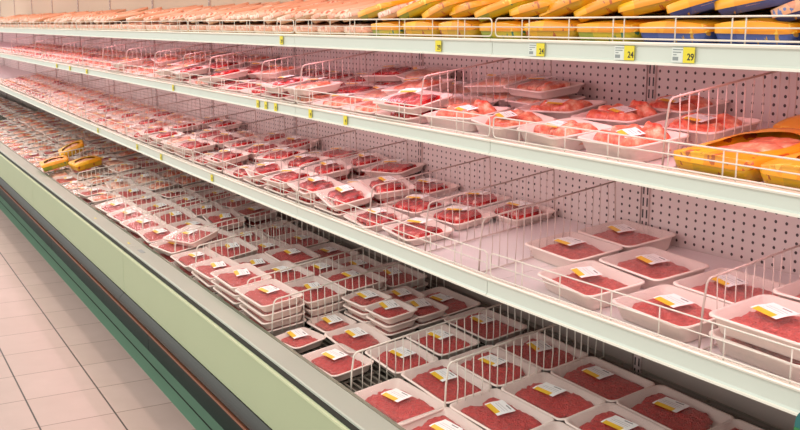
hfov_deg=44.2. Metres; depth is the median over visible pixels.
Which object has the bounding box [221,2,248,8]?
pack
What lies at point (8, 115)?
tray
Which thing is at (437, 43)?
ticket
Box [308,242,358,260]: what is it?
tray
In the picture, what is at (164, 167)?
tray
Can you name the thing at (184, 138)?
tray
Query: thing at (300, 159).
tray
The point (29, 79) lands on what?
tray
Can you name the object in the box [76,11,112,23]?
pack
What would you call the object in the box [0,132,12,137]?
tray
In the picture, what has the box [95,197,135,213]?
tray
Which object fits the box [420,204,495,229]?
tray
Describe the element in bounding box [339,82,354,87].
tray
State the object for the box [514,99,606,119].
tray
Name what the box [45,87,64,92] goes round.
tray
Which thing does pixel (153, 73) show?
wire fence
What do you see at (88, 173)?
tray
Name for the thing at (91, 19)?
pack
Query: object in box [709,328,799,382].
tray
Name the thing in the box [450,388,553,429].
tray
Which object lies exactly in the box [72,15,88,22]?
pack
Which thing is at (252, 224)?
tray
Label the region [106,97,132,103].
tray
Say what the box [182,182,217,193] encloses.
tray
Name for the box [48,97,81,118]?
wire fence
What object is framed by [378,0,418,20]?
pack
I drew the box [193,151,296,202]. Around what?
wire fence
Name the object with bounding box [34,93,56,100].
tray
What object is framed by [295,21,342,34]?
tray
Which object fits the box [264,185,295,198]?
tray
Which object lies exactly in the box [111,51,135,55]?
tray
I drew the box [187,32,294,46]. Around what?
shelf
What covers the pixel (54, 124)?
tray
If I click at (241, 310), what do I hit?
tray
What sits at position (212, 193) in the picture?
tray
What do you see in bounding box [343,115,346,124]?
ticket
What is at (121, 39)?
divider
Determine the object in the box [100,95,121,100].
tray
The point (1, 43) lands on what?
shelf
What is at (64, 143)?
tray
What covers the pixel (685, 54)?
ticket
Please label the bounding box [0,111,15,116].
tray
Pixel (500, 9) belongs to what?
pack
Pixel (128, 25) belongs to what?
wire fence
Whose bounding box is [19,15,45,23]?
pack
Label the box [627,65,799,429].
panel
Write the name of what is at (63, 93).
tray
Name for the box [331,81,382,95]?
tray
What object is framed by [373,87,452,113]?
tray
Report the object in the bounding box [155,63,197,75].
tray
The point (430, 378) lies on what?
tray
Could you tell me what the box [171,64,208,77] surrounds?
tray
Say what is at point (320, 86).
tray
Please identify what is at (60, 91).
tray
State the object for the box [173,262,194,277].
tray
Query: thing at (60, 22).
pack
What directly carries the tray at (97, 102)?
on the shelf at (73, 119)
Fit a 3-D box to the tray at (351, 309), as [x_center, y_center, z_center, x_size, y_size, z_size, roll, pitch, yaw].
[-0.115,0.331,3.511,0.131,0.046,0.165,-7,13,-32]
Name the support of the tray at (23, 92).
on the shelf at (16, 94)
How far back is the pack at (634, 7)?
2.03 m
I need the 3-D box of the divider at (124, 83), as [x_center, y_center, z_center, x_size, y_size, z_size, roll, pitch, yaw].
[-2.283,-0.891,7.490,0.485,0.222,0.010,-6,12,-29]
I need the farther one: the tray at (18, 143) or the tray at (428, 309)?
the tray at (18, 143)
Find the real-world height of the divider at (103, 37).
0.226 m
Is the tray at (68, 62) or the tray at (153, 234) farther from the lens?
the tray at (68, 62)
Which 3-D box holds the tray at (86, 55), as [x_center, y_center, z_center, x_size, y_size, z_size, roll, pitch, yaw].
[-2.455,-1.250,7.734,0.164,0.064,0.225,-5,12,-27]
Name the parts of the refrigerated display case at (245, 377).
kick plate, panel, panel trim, cap rail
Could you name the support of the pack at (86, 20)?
on the pack at (83, 26)
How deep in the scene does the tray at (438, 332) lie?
3.19 m
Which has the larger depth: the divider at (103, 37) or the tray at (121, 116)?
the divider at (103, 37)
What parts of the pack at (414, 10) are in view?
card frame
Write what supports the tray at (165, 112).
on the shelf at (108, 134)
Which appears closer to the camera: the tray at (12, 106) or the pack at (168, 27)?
the pack at (168, 27)
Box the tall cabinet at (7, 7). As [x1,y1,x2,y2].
[0,0,37,118]
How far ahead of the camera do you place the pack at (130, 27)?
5.55 m
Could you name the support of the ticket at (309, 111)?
attached to the shelf at (446, 138)
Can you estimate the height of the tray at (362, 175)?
0.062 m
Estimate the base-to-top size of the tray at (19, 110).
0.052 m
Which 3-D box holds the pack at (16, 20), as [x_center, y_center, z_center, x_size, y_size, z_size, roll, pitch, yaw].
[-3.463,-1.817,9.146,0.216,0.085,0.195,-5,12,-23]
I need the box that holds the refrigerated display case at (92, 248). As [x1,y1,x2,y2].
[30,0,294,350]
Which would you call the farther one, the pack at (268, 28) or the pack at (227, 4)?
the pack at (227, 4)
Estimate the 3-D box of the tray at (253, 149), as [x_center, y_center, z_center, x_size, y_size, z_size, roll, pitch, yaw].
[-0.654,-0.308,4.641,0.164,0.071,0.226,-10,15,-44]
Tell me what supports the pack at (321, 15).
on the pack at (306, 14)
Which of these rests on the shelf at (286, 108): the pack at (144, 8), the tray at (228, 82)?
the tray at (228, 82)
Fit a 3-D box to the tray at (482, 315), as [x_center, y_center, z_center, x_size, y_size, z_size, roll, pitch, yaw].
[0.282,0.372,3.285,0.166,0.052,0.278,-6,13,-30]
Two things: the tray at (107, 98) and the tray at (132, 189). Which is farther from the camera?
the tray at (107, 98)
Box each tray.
[0,79,14,84]
[0,102,15,104]
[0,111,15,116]
[0,120,12,122]
[0,122,16,126]
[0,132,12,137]
[0,135,15,140]
[1,124,20,129]
[1,138,20,144]
[3,103,18,107]
[3,113,19,118]
[4,127,26,132]
[6,114,21,119]
[7,105,22,108]
[7,141,26,146]
[9,144,33,151]
[10,129,29,135]
[13,108,30,112]
[14,115,30,121]
[14,132,35,138]
[16,148,37,154]
[17,86,36,91]
[18,110,34,115]
[18,116,35,122]
[19,78,36,82]
[19,135,39,142]
[20,88,40,93]
[21,118,42,124]
[21,151,42,159]
[22,79,39,83]
[24,138,45,144]
[26,89,45,95]
[27,121,45,128]
[28,81,45,85]
[28,156,47,163]
[29,92,51,98]
[29,111,47,116]
[30,141,51,147]
[31,82,49,86]
[32,123,50,130]
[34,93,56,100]
[34,113,53,118]
[34,144,58,150]
[35,83,55,88]
[36,75,52,79]
[36,126,58,133]
[38,115,58,120]
[39,95,62,102]
[40,85,59,89]
[40,167,64,173]
[41,54,63,59]
[42,148,59,155]
[43,129,62,136]
[44,78,60,82]
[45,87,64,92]
[45,118,63,123]
[46,97,67,104]
[46,152,71,157]
[47,55,70,60]
[47,132,70,141]
[47,170,71,177]
[49,79,67,84]
[49,89,71,93]
[49,121,69,126]
[50,99,74,107]
[52,55,78,61]
[53,174,82,184]
[54,81,72,85]
[55,90,77,95]
[55,123,76,128]
[55,135,76,143]
[56,102,81,110]
[57,50,76,54]
[58,56,85,63]
[60,92,83,97]
[60,138,84,145]
[62,85,83,88]
[62,104,88,112]
[62,125,81,132]
[63,181,90,190]
[64,51,84,55]
[64,57,93,64]
[66,94,89,99]
[68,128,88,134]
[69,107,95,115]
[69,167,95,174]
[70,51,90,56]
[70,85,90,91]
[71,58,100,66]
[71,96,95,102]
[71,186,94,195]
[73,131,97,138]
[75,87,96,93]
[75,109,100,118]
[75,186,111,199]
[76,52,98,56]
[77,145,100,153]
[78,98,101,104]
[78,170,107,179]
[78,196,93,204]
[79,59,106,67]
[80,89,101,94]
[81,134,104,141]
[81,149,110,156]
[82,112,109,122]
[83,53,103,57]
[84,141,91,146]
[85,175,115,185]
[86,91,109,96]
[86,100,108,107]
[87,60,113,67]
[87,192,121,204]
[88,53,111,58]
[90,115,119,125]
[90,139,112,145]
[91,103,117,110]
[93,93,115,98]
[95,61,115,70]
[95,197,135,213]
[96,49,118,53]
[97,55,120,60]
[97,141,120,150]
[98,118,129,128]
[99,105,124,112]
[99,154,119,165]
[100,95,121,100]
[100,168,116,175]
[102,158,130,167]
[103,65,136,71]
[104,49,129,54]
[105,179,135,191]
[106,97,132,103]
[106,145,129,153]
[106,205,151,222]
[107,55,130,61]
[107,108,135,115]
[107,122,139,132]
[108,163,140,173]
[109,14,141,22]
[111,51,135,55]
[112,57,144,67]
[112,66,143,72]
[113,185,152,198]
[114,99,140,105]
[114,149,140,157]
[115,111,143,119]
[117,125,148,136]
[117,169,153,178]
[120,214,166,235]
[121,51,146,56]
[121,102,147,108]
[122,154,152,162]
[124,114,154,123]
[125,66,157,75]
[125,229,141,238]
[127,192,162,206]
[128,17,145,22]
[128,129,146,140]
[128,132,142,140]
[130,52,153,57]
[130,104,159,111]
[132,173,163,185]
[133,67,156,76]
[133,72,147,76]
[133,159,163,169]
[134,117,162,125]
[137,137,155,144]
[137,224,176,243]
[138,53,163,58]
[138,59,153,65]
[138,126,170,137]
[139,199,179,215]
[139,238,154,250]
[141,63,158,66]
[141,107,169,114]
[142,180,177,192]
[144,163,173,173]
[145,120,174,128]
[147,69,163,79]
[147,73,160,79]
[148,130,184,142]
[148,142,163,150]
[149,109,179,117]
[149,240,201,255]
[151,54,184,65]
[151,65,173,68]
[153,207,195,223]
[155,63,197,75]
[155,250,174,263]
[156,188,195,199]
[158,74,176,82]
[158,168,185,179]
[160,113,191,120]
[160,134,198,147]
[162,147,180,155]
[163,224,219,246]
[164,121,201,131]
[165,48,196,55]
[169,174,203,186]
[170,74,207,85]
[170,193,208,207]
[170,218,215,229]
[170,247,219,271]
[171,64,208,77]
[171,116,202,123]
[171,138,216,153]
[172,56,214,65]
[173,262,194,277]
[175,150,215,161]
[177,18,186,22]
[180,49,211,59]
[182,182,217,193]
[183,129,199,134]
[186,202,225,218]
[187,76,205,87]
[188,256,238,282]
[189,152,218,167]
[189,154,211,167]
[190,18,200,22]
[191,271,215,290]
[193,277,217,293]
[194,128,225,139]
[196,115,226,127]
[198,68,249,82]
[199,51,226,57]
[200,187,236,201]
[202,208,245,229]
[202,227,236,246]
[203,79,248,89]
[203,148,250,166]
[204,58,243,71]
[205,237,258,259]
[206,132,246,147]
[206,161,252,174]
[208,51,239,62]
[208,119,240,129]
[209,18,221,24]
[210,263,271,292]
[211,145,226,151]
[211,279,239,300]
[212,196,256,208]
[213,286,241,308]
[215,53,260,61]
[216,294,243,311]
[219,79,262,93]
[223,165,256,181]
[223,168,248,181]
[224,138,262,149]
[226,128,245,132]
[226,224,247,231]
[230,227,267,242]
[234,203,278,221]
[234,253,278,267]
[235,279,302,311]
[237,53,277,66]
[237,77,263,81]
[237,130,258,137]
[237,296,304,320]
[238,61,279,78]
[239,11,264,22]
[239,304,304,328]
[240,83,268,97]
[240,142,286,157]
[241,311,306,335]
[243,177,266,189]
[244,157,259,164]
[244,216,280,227]
[245,161,288,180]
[250,238,287,246]
[250,238,287,253]
[251,16,263,21]
[253,64,304,78]
[254,147,307,162]
[255,132,293,143]
[255,220,302,239]
[256,76,295,82]
[258,260,314,283]
[261,75,312,92]
[261,91,295,101]
[261,168,317,187]
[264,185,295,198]
[264,244,320,263]
[265,10,292,23]
[270,135,319,149]
[275,230,328,247]
[275,327,325,352]
[279,17,296,24]
[283,77,342,95]
[283,154,329,169]
[285,92,341,106]
[286,276,346,307]
[287,176,343,198]
[287,193,322,208]
[294,68,340,77]
[295,14,313,22]
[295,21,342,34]
[297,257,344,268]
[297,257,344,275]
[301,299,344,315]
[302,307,346,320]
[302,343,373,381]
[304,160,351,177]
[307,151,321,153]
[307,312,356,334]
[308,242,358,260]
[311,93,372,112]
[312,13,326,23]
[312,70,361,80]
[314,146,367,160]
[315,202,377,219]
[316,79,354,87]
[316,182,373,210]
[319,265,386,293]
[320,21,369,34]
[324,322,390,355]
[327,16,341,23]
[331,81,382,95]
[334,174,358,182]
[336,254,380,268]
[337,72,371,84]
[337,77,371,84]
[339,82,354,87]
[342,15,360,21]
[342,98,385,117]
[342,153,389,171]
[342,288,391,311]
[343,179,363,183]
[343,206,409,231]
[343,303,369,319]
[344,285,386,294]
[344,310,370,322]
[349,169,368,178]
[349,173,368,178]
[354,85,388,97]
[354,88,384,97]
[354,378,446,425]
[358,175,415,198]
[360,3,404,20]
[360,63,420,80]
[361,159,425,176]
[363,80,403,86]
[365,299,417,323]
[365,339,438,378]
[366,174,424,181]
[366,314,417,331]
[367,262,426,289]
[367,322,418,339]
[372,193,414,206]
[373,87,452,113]
[375,107,440,124]
[380,12,398,20]
[381,76,454,95]
[382,194,451,217]
[382,217,453,245]
[383,286,425,302]
[384,281,427,291]
[396,66,452,81]
[399,407,483,429]
[401,359,491,407]
[405,29,441,36]
[406,324,479,359]
[407,297,448,321]
[410,178,459,197]
[414,313,448,329]
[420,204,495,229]
[421,287,480,316]
[423,99,509,131]
[438,81,470,95]
[440,190,510,208]
[441,93,497,107]
[444,307,527,344]
[449,345,541,389]
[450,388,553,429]
[464,72,540,92]
[467,92,517,106]
[471,109,555,141]
[481,19,527,38]
[481,200,554,225]
[495,331,587,373]
[501,372,605,423]
[503,76,584,98]
[504,94,584,107]
[512,6,547,19]
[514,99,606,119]
[517,118,612,151]
[525,232,622,266]
[526,19,580,40]
[533,421,575,429]
[538,260,644,309]
[550,356,654,402]
[565,402,667,429]
[570,100,671,125]
[578,121,689,163]
[578,220,675,252]
[599,247,708,288]
[612,284,729,342]
[616,385,734,429]
[641,14,738,43]
[646,95,729,118]
[654,112,762,146]
[673,268,785,303]
[708,419,763,429]
[709,294,799,360]
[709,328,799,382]
[773,280,799,302]
[775,11,799,21]
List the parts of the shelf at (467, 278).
price rail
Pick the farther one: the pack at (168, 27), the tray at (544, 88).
the pack at (168, 27)
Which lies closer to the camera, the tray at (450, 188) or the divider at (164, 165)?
the tray at (450, 188)
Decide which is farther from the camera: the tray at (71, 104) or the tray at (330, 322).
the tray at (71, 104)
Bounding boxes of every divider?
[11,34,62,52]
[17,69,68,89]
[23,128,94,156]
[33,74,88,98]
[35,36,91,54]
[48,141,127,172]
[50,78,109,104]
[62,37,125,60]
[68,83,131,109]
[77,157,170,195]
[82,39,150,60]
[85,87,152,113]
[91,165,184,204]
[102,40,174,69]
[105,93,177,127]
[107,173,209,207]
[124,183,237,219]
[125,98,201,132]
[126,41,203,74]
[142,192,255,228]
[147,104,228,132]
[154,43,237,76]
[171,110,256,139]
[174,209,313,260]
[182,44,272,80]
[194,116,284,162]
[195,219,341,262]
[209,46,304,85]
[222,122,318,174]
[247,246,392,285]
[254,130,356,185]
[260,49,366,96]
[271,262,444,334]
[298,140,408,186]
[299,51,412,104]
[350,303,543,390]
[369,156,491,225]
[419,58,551,126]
[424,169,554,251]
[444,323,603,406]
[478,181,615,271]
[661,71,797,168]
[698,244,799,349]
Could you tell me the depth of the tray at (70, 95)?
8.39 m
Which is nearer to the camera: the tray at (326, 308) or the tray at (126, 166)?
the tray at (326, 308)
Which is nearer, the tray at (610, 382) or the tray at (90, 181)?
the tray at (610, 382)
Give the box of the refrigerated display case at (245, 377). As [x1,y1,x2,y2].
[119,0,648,429]
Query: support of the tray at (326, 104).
on the shelf at (446, 138)
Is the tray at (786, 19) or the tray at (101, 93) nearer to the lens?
the tray at (786, 19)
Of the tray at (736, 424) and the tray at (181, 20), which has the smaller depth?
the tray at (736, 424)
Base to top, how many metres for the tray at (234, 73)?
0.077 m
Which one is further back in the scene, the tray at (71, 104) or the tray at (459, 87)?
the tray at (71, 104)
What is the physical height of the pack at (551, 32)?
0.080 m
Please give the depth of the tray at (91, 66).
6.60 m
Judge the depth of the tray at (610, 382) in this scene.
2.78 m
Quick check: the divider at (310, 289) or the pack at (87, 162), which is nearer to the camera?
the divider at (310, 289)
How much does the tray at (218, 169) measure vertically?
0.061 m
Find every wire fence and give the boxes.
[0,22,17,27]
[0,47,19,55]
[3,80,22,93]
[18,22,43,27]
[20,50,45,59]
[23,87,47,104]
[43,22,75,28]
[45,53,78,65]
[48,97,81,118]
[76,21,121,29]
[78,58,123,73]
[81,110,126,136]
[122,21,187,30]
[124,64,189,84]
[127,127,192,162]
[188,20,293,33]
[190,74,294,102]
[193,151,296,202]
[295,18,492,37]
[296,89,490,136]
[298,187,487,273]
[490,253,799,384]
[493,116,799,190]
[495,15,799,43]
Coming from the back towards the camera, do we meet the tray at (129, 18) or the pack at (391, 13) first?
the tray at (129, 18)
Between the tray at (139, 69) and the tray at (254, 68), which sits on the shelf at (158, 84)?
the tray at (139, 69)
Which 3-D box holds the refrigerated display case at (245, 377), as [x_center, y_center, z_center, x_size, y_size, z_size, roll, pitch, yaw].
[-0.288,-0.255,3.672,0.978,2.220,2.497,-6,12,-29]
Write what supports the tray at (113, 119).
on the shelf at (108, 134)
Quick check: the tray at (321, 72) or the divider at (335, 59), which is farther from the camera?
the tray at (321, 72)
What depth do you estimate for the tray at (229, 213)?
4.97 m
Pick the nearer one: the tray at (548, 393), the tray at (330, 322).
the tray at (548, 393)
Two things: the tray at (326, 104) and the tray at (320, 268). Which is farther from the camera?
the tray at (320, 268)
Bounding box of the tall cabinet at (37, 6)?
[0,0,83,195]
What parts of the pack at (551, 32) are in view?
card frame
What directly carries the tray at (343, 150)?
on the tray
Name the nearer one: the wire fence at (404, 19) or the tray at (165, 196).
the wire fence at (404, 19)
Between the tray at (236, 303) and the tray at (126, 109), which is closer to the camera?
the tray at (236, 303)
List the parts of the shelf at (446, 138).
panel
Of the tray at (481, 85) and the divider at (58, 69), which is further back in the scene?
the divider at (58, 69)
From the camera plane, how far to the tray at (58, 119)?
9.73 m
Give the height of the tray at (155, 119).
0.063 m
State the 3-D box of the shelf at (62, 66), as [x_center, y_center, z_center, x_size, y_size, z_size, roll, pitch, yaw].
[-2.300,-1.158,7.457,0.532,0.099,1.248,-6,12,-29]
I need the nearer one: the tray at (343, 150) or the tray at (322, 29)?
the tray at (322, 29)
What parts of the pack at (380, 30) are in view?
card frame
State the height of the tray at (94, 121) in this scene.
0.063 m
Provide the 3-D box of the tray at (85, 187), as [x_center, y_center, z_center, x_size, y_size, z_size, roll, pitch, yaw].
[-2.011,-0.147,6.289,0.164,0.062,0.225,-5,12,-25]
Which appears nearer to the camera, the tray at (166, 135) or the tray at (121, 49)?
the tray at (166, 135)
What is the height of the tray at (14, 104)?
0.053 m
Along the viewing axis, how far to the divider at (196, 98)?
6.03 m
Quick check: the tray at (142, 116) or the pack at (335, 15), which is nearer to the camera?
the pack at (335, 15)
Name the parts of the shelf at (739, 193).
panel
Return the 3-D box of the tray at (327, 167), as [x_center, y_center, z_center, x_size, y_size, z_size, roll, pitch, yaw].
[-0.293,-0.188,4.010,0.164,0.068,0.226,-3,11,-17]
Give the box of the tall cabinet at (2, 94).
[0,32,5,97]
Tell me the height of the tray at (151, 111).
0.062 m
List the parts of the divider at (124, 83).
frame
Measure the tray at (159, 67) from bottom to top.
0.062 m
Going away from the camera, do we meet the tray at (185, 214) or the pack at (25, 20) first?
the tray at (185, 214)
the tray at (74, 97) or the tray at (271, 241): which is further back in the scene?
the tray at (74, 97)
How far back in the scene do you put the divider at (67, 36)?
8.51 m
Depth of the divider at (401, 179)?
3.29 m
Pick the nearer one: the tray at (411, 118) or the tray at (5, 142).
the tray at (411, 118)
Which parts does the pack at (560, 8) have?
card frame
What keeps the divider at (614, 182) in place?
on the shelf at (467, 278)
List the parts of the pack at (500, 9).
card frame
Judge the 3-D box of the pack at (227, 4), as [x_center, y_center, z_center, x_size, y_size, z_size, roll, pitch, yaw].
[-1.014,-1.095,5.287,0.216,0.080,0.194,-9,14,-39]
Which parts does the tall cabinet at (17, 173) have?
panel trim, panel, cap rail, kick plate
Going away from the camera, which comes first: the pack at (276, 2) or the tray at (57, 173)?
the pack at (276, 2)
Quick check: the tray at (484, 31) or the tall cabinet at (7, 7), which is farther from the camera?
the tall cabinet at (7, 7)
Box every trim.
[0,196,223,429]
[0,201,211,429]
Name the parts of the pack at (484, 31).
card frame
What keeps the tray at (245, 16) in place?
on the pack at (245, 16)
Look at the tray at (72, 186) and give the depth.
6.51 m
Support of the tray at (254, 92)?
on the shelf at (286, 108)
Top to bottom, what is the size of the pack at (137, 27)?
0.070 m
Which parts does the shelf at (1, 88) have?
panel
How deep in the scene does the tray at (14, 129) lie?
9.80 m
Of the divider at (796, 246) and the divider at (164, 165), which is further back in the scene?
the divider at (164, 165)
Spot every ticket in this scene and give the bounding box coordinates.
[308,109,311,117]
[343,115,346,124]
[435,40,440,51]
[528,43,544,55]
[614,46,634,60]
[671,47,694,62]
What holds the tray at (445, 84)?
on the tray
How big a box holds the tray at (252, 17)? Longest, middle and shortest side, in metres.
0.210 x 0.190 x 0.024 m
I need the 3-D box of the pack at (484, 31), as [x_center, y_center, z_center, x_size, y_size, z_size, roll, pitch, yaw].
[0.331,-0.479,2.518,0.205,0.079,0.194,-6,12,-28]
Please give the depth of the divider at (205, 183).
5.32 m
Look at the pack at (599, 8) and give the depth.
2.15 m
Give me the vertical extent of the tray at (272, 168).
0.069 m
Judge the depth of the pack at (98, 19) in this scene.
6.23 m
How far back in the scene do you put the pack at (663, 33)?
1.95 m
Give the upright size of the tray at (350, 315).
0.046 m
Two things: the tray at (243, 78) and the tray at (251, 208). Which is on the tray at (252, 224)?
the tray at (251, 208)
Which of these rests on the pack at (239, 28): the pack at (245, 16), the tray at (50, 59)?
the pack at (245, 16)
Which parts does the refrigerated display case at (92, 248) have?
panel trim, panel, cap rail, kick plate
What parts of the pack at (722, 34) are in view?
card frame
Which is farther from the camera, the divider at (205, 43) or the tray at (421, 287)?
the divider at (205, 43)
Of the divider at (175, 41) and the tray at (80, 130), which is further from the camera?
the tray at (80, 130)
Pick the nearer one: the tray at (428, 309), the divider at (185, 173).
the tray at (428, 309)
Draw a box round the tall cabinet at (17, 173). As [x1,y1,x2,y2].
[0,0,155,248]
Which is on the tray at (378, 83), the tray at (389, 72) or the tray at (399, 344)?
the tray at (389, 72)
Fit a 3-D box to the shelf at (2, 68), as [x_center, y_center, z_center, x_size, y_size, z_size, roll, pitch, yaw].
[-5.366,-1.874,12.867,0.532,0.107,1.248,-6,12,-29]
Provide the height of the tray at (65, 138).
0.059 m
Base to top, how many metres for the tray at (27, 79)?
0.062 m
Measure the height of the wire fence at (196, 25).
0.052 m
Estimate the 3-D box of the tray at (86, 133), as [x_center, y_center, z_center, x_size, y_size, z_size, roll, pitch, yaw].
[-2.699,-0.686,8.456,0.164,0.062,0.225,-7,13,-32]
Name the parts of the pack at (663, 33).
card frame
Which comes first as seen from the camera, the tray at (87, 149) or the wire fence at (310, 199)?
the wire fence at (310, 199)
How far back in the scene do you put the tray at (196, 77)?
4.87 m
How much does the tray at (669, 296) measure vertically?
0.065 m
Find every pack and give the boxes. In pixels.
[15,15,38,23]
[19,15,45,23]
[23,15,48,21]
[32,14,61,23]
[39,155,68,171]
[47,13,74,23]
[54,13,83,23]
[58,12,91,24]
[58,139,84,156]
[62,15,79,22]
[68,12,99,23]
[68,155,101,170]
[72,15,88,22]
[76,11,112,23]
[81,23,101,29]
[84,12,116,22]
[88,13,117,22]
[88,21,121,29]
[94,11,131,23]
[95,22,123,29]
[100,11,137,23]
[103,22,136,29]
[104,9,126,12]
[108,11,144,22]
[110,22,138,29]
[118,22,145,29]
[122,7,148,12]
[126,10,169,22]
[127,22,158,30]
[136,22,168,30]
[141,7,161,11]
[143,9,183,22]
[145,7,178,13]
[146,22,185,30]
[156,22,190,30]
[159,8,200,22]
[167,21,202,31]
[168,8,209,22]
[170,5,202,11]
[175,7,218,22]
[179,22,207,31]
[184,8,228,21]
[188,7,243,22]
[191,21,230,31]
[200,7,247,22]
[201,4,234,9]
[206,4,262,24]
[206,21,252,32]
[220,21,264,32]
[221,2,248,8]
[222,5,272,22]
[228,6,287,22]
[229,2,260,8]
[236,5,300,22]
[236,22,278,32]
[246,2,269,6]
[250,5,308,21]
[254,21,296,33]
[263,1,279,5]
[263,2,329,23]
[272,21,313,33]
[273,0,303,6]
[277,1,343,24]
[283,0,312,5]
[294,0,328,5]
[294,20,358,34]
[295,1,357,22]
[310,0,376,23]
[317,18,382,34]
[325,0,392,23]
[339,8,365,21]
[344,18,399,35]
[349,0,377,2]
[357,0,414,20]
[371,20,418,36]
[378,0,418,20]
[397,0,445,20]
[402,16,474,36]
[422,0,476,20]
[438,16,511,37]
[449,0,500,19]
[474,0,537,21]
[479,15,542,38]
[509,0,557,19]
[524,13,622,40]
[539,0,596,19]
[573,0,631,22]
[577,10,671,41]
[618,0,679,15]
[639,10,770,43]
[666,0,717,18]
[674,128,799,182]
[714,0,793,14]
[714,17,799,44]
[759,5,780,11]
[760,152,799,190]
[771,0,799,21]
[773,115,799,128]
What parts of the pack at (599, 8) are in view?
card frame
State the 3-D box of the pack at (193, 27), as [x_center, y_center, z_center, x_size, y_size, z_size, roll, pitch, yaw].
[-0.849,-0.875,4.579,0.205,0.071,0.194,-6,13,-30]
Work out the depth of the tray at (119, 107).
7.14 m
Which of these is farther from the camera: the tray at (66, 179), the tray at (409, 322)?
the tray at (66, 179)
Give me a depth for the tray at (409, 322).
3.32 m
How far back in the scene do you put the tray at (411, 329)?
3.32 m
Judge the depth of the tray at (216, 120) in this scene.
5.69 m
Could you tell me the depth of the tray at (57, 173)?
7.01 m
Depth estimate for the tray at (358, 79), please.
4.03 m
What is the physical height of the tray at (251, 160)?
0.063 m
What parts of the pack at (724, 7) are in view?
card frame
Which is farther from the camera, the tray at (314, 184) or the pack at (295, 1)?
the pack at (295, 1)
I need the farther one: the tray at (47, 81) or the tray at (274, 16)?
the tray at (47, 81)
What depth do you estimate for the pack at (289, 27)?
3.66 m
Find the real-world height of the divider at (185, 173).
0.259 m
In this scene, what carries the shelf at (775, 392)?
attached to the panel
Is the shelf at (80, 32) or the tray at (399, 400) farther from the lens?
the shelf at (80, 32)
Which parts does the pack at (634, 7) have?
card frame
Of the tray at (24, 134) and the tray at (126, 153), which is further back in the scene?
the tray at (24, 134)
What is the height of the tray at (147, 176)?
0.073 m
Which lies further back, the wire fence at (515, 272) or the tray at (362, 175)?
the tray at (362, 175)
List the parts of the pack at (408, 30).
card frame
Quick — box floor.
[0,209,195,429]
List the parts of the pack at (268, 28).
card frame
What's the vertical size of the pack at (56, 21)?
0.090 m
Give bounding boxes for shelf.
[0,28,18,32]
[0,42,12,44]
[0,43,29,47]
[0,53,20,60]
[0,65,16,71]
[0,69,32,78]
[0,74,34,90]
[2,86,23,99]
[18,28,43,33]
[20,56,45,65]
[23,95,48,111]
[43,29,76,35]
[45,61,79,72]
[48,105,82,126]
[76,29,121,37]
[78,67,125,81]
[81,120,127,145]
[121,30,187,41]
[123,75,189,94]
[126,138,193,174]
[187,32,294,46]
[189,86,298,115]
[192,164,298,217]
[293,34,492,56]
[294,105,514,154]
[296,190,591,295]
[485,245,799,415]
[488,122,799,217]
[490,39,799,71]
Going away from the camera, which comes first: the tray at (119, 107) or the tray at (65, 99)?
the tray at (119, 107)
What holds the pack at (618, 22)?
on the shelf at (785, 58)
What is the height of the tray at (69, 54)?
0.064 m
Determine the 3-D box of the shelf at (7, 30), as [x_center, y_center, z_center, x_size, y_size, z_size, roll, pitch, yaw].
[-3.526,-1.819,9.549,0.532,0.101,1.248,-6,12,-29]
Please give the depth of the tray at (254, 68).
4.53 m
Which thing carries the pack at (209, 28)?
on the shelf at (207, 37)
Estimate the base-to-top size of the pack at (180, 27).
0.071 m
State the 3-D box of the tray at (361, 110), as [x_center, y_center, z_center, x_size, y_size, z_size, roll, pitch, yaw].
[-0.076,-0.356,3.250,0.164,0.062,0.225,-6,12,-29]
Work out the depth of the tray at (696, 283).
2.25 m
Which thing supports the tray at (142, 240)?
in the refrigerated display case at (92, 248)
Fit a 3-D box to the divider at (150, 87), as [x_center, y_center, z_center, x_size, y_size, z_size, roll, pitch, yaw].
[-1.989,-0.787,6.977,0.485,0.222,0.010,-6,12,-29]
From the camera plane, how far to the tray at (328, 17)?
3.31 m
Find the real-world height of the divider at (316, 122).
0.222 m
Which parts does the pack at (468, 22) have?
card frame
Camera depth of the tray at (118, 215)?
5.33 m
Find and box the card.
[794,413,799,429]
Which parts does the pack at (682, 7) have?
card frame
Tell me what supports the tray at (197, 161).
on the shelf at (168, 159)
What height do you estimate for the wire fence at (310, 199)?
0.075 m
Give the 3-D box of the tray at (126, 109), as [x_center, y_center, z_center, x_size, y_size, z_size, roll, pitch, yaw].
[-1.968,-0.724,6.954,0.164,0.063,0.225,-6,13,-30]
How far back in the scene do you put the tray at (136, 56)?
6.92 m
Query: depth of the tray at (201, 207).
5.24 m
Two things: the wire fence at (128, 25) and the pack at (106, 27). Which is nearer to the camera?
the wire fence at (128, 25)
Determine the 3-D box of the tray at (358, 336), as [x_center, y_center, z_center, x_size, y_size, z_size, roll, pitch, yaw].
[-0.143,0.420,3.296,0.157,0.052,0.235,-5,12,-26]
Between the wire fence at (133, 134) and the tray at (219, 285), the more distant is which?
the wire fence at (133, 134)
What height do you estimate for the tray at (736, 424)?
0.052 m
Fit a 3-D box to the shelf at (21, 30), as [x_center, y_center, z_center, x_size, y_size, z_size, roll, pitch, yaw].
[-2.913,-1.612,8.479,0.532,0.101,1.248,-6,12,-29]
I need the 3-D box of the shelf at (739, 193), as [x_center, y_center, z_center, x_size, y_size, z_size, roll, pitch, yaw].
[0.764,-0.121,2.110,0.532,0.099,1.248,-6,12,-29]
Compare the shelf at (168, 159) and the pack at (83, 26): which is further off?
the pack at (83, 26)
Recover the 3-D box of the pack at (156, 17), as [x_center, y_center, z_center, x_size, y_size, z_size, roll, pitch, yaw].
[-1.283,-1.080,5.340,0.213,0.077,0.194,-3,11,-15]
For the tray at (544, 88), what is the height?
0.062 m
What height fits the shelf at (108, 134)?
0.109 m
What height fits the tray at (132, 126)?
0.060 m

